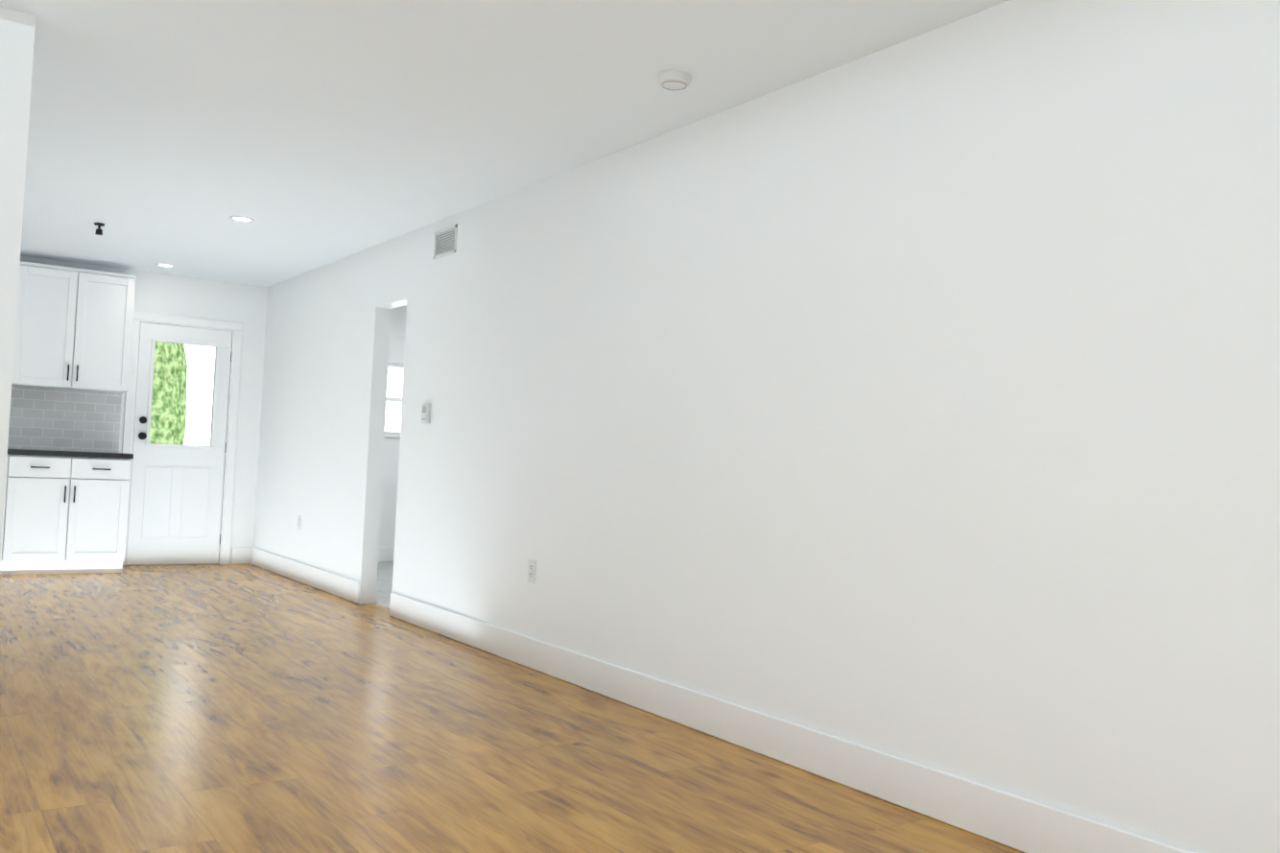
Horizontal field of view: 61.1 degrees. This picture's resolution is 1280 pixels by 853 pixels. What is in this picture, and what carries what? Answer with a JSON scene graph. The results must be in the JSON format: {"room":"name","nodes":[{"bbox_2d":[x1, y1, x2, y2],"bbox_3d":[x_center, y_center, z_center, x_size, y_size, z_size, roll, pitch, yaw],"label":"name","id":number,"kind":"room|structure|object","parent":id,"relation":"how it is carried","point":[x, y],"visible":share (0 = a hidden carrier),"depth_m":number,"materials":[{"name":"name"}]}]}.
{"room":"empty living room","nodes":[
{"label":"empty living room","id":0,"kind":"room"},
{"bbox_2d":[0,6,35,560],"bbox_3d":[-2.998,-0.205,3.809,1.295,2.500,1.151,4,-2,-34],"label":"wall","id":1,"kind":"structure","parent":0,"point":[17,28],"depth_m":3.70,"materials":[{"name":"white paint"}]},
{"bbox_2d":[20,256,406,564],"bbox_3d":[-4.177,-0.064,9.343,5.619,2.500,0.110,4,-2,-34],"label":"wall","id":2,"kind":"structure","parent":0,"point":[171,295],"depth_m":9.71,"materials":[{"name":"white paint"}]},
{"bbox_2d":[11,260,30,386],"bbox_3d":[-5.285,-0.831,8.306,0.965,0.960,0.339,4,-2,-34],"label":"upper cabinet","id":3,"kind":"object","parent":2,"relation":"attached to","point":[24,267],"depth_m":8.43,"materials":[{"name":"white wood"}]},
{"bbox_2d":[7,385,121,452],"bbox_3d":[-5.414,-0.102,8.420,2.523,0.500,0.011,4,-2,-34],"label":"tile backsplash","id":4,"kind":"structure","parent":2,"relation":"attached to","point":[42,418],"depth_m":8.89,"materials":[{"name":"grey tile"}]},
{"bbox_2d":[23,262,135,393],"bbox_3d":[-4.619,-0.785,8.763,0.902,0.960,0.339,4,-2,-34],"label":"upper cabinet","id":5,"kind":"object","parent":2,"relation":"attached to","point":[73,328],"depth_m":8.66,"materials":[{"name":"white wood"}]},
{"bbox_2d":[125,322,232,564],"bbox_3d":[-3.978,0.160,9.405,0.756,2.058,0.107,4,-2,-34],"label":"entry door","id":6,"kind":"structure","parent":2,"relation":"in","point":[176,503],"depth_m":9.39,"materials":[{"name":"white paint"}]},
{"bbox_2d":[121,310,242,566],"bbox_3d":[-4.008,0.122,9.449,0.920,2.150,0.132,4,-2,-34],"label":"door frame","id":7,"kind":"structure","parent":2,"relation":"attached to","point":[236,328],"depth_m":9.60,"materials":[{"name":"white wood"}]},
{"bbox_2d":[378,545,394,562],"bbox_3d":[-2.678,1.213,10.289,1.680,0.150,0.016,4,-2,-34],"label":"baseboard","id":8,"kind":"structure","parent":2,"relation":"attached to","point":[385,554],"depth_m":10.44,"materials":[{"name":"white wood"}]},
{"bbox_2d":[384,355,403,437],"bbox_3d":[-2.372,-0.282,10.557,0.580,0.780,0.130,4,-2,-34],"label":"window","id":9,"kind":"structure","parent":2,"relation":"in","point":[398,362],"depth_m":10.53,"materials":[{"name":"white"}]},
{"bbox_2d":[375,562,393,608],"bbox_3d":[-1.525,1.334,8.694,1.826,0.100,4.170,4,-2,-34],"label":"floor","id":10,"kind":"structure","parent":0,"point":[385,570],"depth_m":8.75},
{"bbox_2d":[0,0,1009,286],"bbox_3d":[-0.626,-1.387,4.199,5.729,0.100,12.620,4,-2,-34],"label":"ceiling","id":11,"kind":"structure","parent":0,"point":[309,134],"depth_m":4.50,"materials":[{"name":"white paint"}]},
{"bbox_2d":[94,222,104,235],"bbox_3d":[-3.633,-1.326,7.291,0.064,0.075,0.064,4,-2,-34],"label":"ceiling spotlight","id":12,"kind":"object","parent":11,"relation":"attached to","point":[99,230],"visible":1,"depth_m":7.28,"materials":[{"name":"black metal"}]},
{"bbox_2d":[155,263,175,267],"bbox_3d":[-3.882,-1.316,8.877,0.156,0.007,0.156,4,-2,-34],"label":"recessed light","id":13,"kind":"object","parent":11,"relation":"in","point":[166,265],"visible":0.98,"depth_m":8.88,"materials":[{"name":"white plastic"}]},
{"bbox_2d":[229,215,255,222],"bbox_3d":[-2.544,-1.324,6.936,0.156,0.007,0.156,4,-2,-34],"label":"recessed light","id":14,"kind":"object","parent":11,"relation":"in","point":[242,219],"visible":0.98,"depth_m":6.93,"materials":[{"name":"white plastic"}]},
{"bbox_2d":[658,70,690,90],"bbox_3d":[0.129,-1.290,4.055,0.124,0.037,0.124,4,-2,-34],"label":"round smoke detector","id":15,"kind":"object","parent":11,"relation":"attached to","point":[673,80],"visible":1,"depth_m":4.02,"materials":[{"name":"white plastic"}]},
{"bbox_2d":[0,564,1024,852],"bbox_3d":[-1.494,1.157,3.593,3.903,0.100,12.620,4,-2,-34],"label":"floor","id":16,"kind":"structure","parent":0,"point":[219,708],"depth_m":3.83,"materials":[{"name":"oak wood"}]},
{"bbox_2d":[0,451,19,574],"bbox_3d":[-5.272,0.641,8.139,0.965,0.910,0.619,4,-2,-34],"label":"base cabinet","id":17,"kind":"object","parent":16,"relation":"on","point":[11,488],"depth_m":8.15,"materials":[{"name":"white wood"}]},
{"bbox_2d":[11,451,133,574],"bbox_3d":[-4.605,0.687,8.596,0.903,0.910,0.619,4,-2,-34],"label":"base cabinet","id":18,"kind":"object","parent":16,"relation":"on","point":[65,511],"depth_m":8.38,"materials":[{"name":"white wood"}]},
{"bbox_2d":[7,448,133,455],"bbox_3d":[-5.242,0.167,8.155,2.538,0.040,0.630,4,-2,-34],"label":"countertop","id":19,"kind":"structure","parent":18,"relation":"on","point":[48,452],"depth_m":8.38,"materials":[{"name":"black stone"}]},
{"bbox_2d":[125,563,219,565],"bbox_3d":[-4.060,1.190,9.418,0.760,0.012,0.110,4,-2,-34],"label":"threshold","id":20,"kind":"object","parent":16,"relation":"on","point":[172,563],"visible":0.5,"depth_m":9.37,"materials":[{"name":"wood"}]},
{"bbox_2d":[253,0,1279,852],"bbox_3d":[0.157,-0.034,4.664,0.110,2.500,12.510,4,-2,-34],"label":"wall","id":21,"kind":"structure","parent":0,"point":[915,399],"depth_m":3.54,"materials":[{"name":"white paint"}]},
{"bbox_2d":[297,515,301,529],"bbox_3d":[-2.729,0.769,8.689,0.008,0.116,0.072,4,-2,-34],"label":"outlet","id":22,"kind":"object","parent":21,"relation":"attached to","point":[298,521],"visible":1,"depth_m":8.68,"materials":[{"name":"white plastic"}]},
{"bbox_2d":[246,546,359,603],"bbox_3d":[-2.713,1.153,8.620,0.016,0.150,2.730,4,-2,-34],"label":"baseboard","id":23,"kind":"structure","parent":21,"relation":"attached to","point":[346,588],"depth_m":8.41,"materials":[{"name":"white wood"}]},
{"bbox_2d":[358,296,408,603],"bbox_3d":[-1.680,0.191,7.320,0.114,2.072,0.594,4,-2,-34],"label":"trim","id":24,"kind":"structure","parent":21,"relation":"attached to","point":[375,455],"depth_m":7.55,"materials":[{"name":"white wood"}]},
{"bbox_2d":[421,402,431,424],"bbox_3d":[-1.325,-0.079,6.707,0.028,0.132,0.096,4,-2,-34],"label":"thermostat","id":25,"kind":"object","parent":21,"relation":"attached to","point":[426,414],"visible":1,"depth_m":6.68,"materials":[{"name":"white plastic"}]},
{"bbox_2d":[433,224,457,259],"bbox_3d":[-1.192,-1.127,6.636,0.008,0.170,0.320,4,-2,-34],"label":"air vent","id":26,"kind":"object","parent":21,"relation":"in","point":[445,241],"visible":1,"depth_m":6.63,"materials":[{"name":"white plastic"}]},
{"bbox_2d":[527,559,536,583],"bbox_3d":[-0.551,0.735,5.515,0.008,0.116,0.072,4,-2,-34],"label":"outlet","id":27,"kind":"object","parent":21,"relation":"attached to","point":[532,566],"visible":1,"depth_m":5.51,"materials":[{"name":"white plastic"}]},
{"bbox_2d":[389,592,1194,852],"bbox_3d":[0.961,1.130,3.264,0.016,0.150,9.080,4,-2,-34],"label":"baseboard","id":28,"kind":"structure","parent":21,"relation":"attached to","point":[1012,820],"depth_m":3.74,"materials":[{"name":"white wood"}]},
{"label":"outside","id":29,"kind":"structure","parent":0,"visible":0},
{"bbox_2d":[183,344,403,446],"bbox_3d":[-4.868,-0.937,12.474,9.000,4.600,0.050,4,-2,-34],"label":"sky","id":30,"kind":"structure","parent":29,"point":[205,403],"depth_m":12.37,"materials":[{"name":"white"}]},
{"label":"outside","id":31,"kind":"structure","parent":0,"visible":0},
{"bbox_2d":[149,341,187,444],"bbox_3d":[-5.699,-0.054,10.152,2.620,3.013,1.434,4,-2,-34],"label":"hedge","id":32,"kind":"object","parent":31,"point":[178,373],"depth_m":10.30,"materials":[{"name":"green plant"}]}
]}

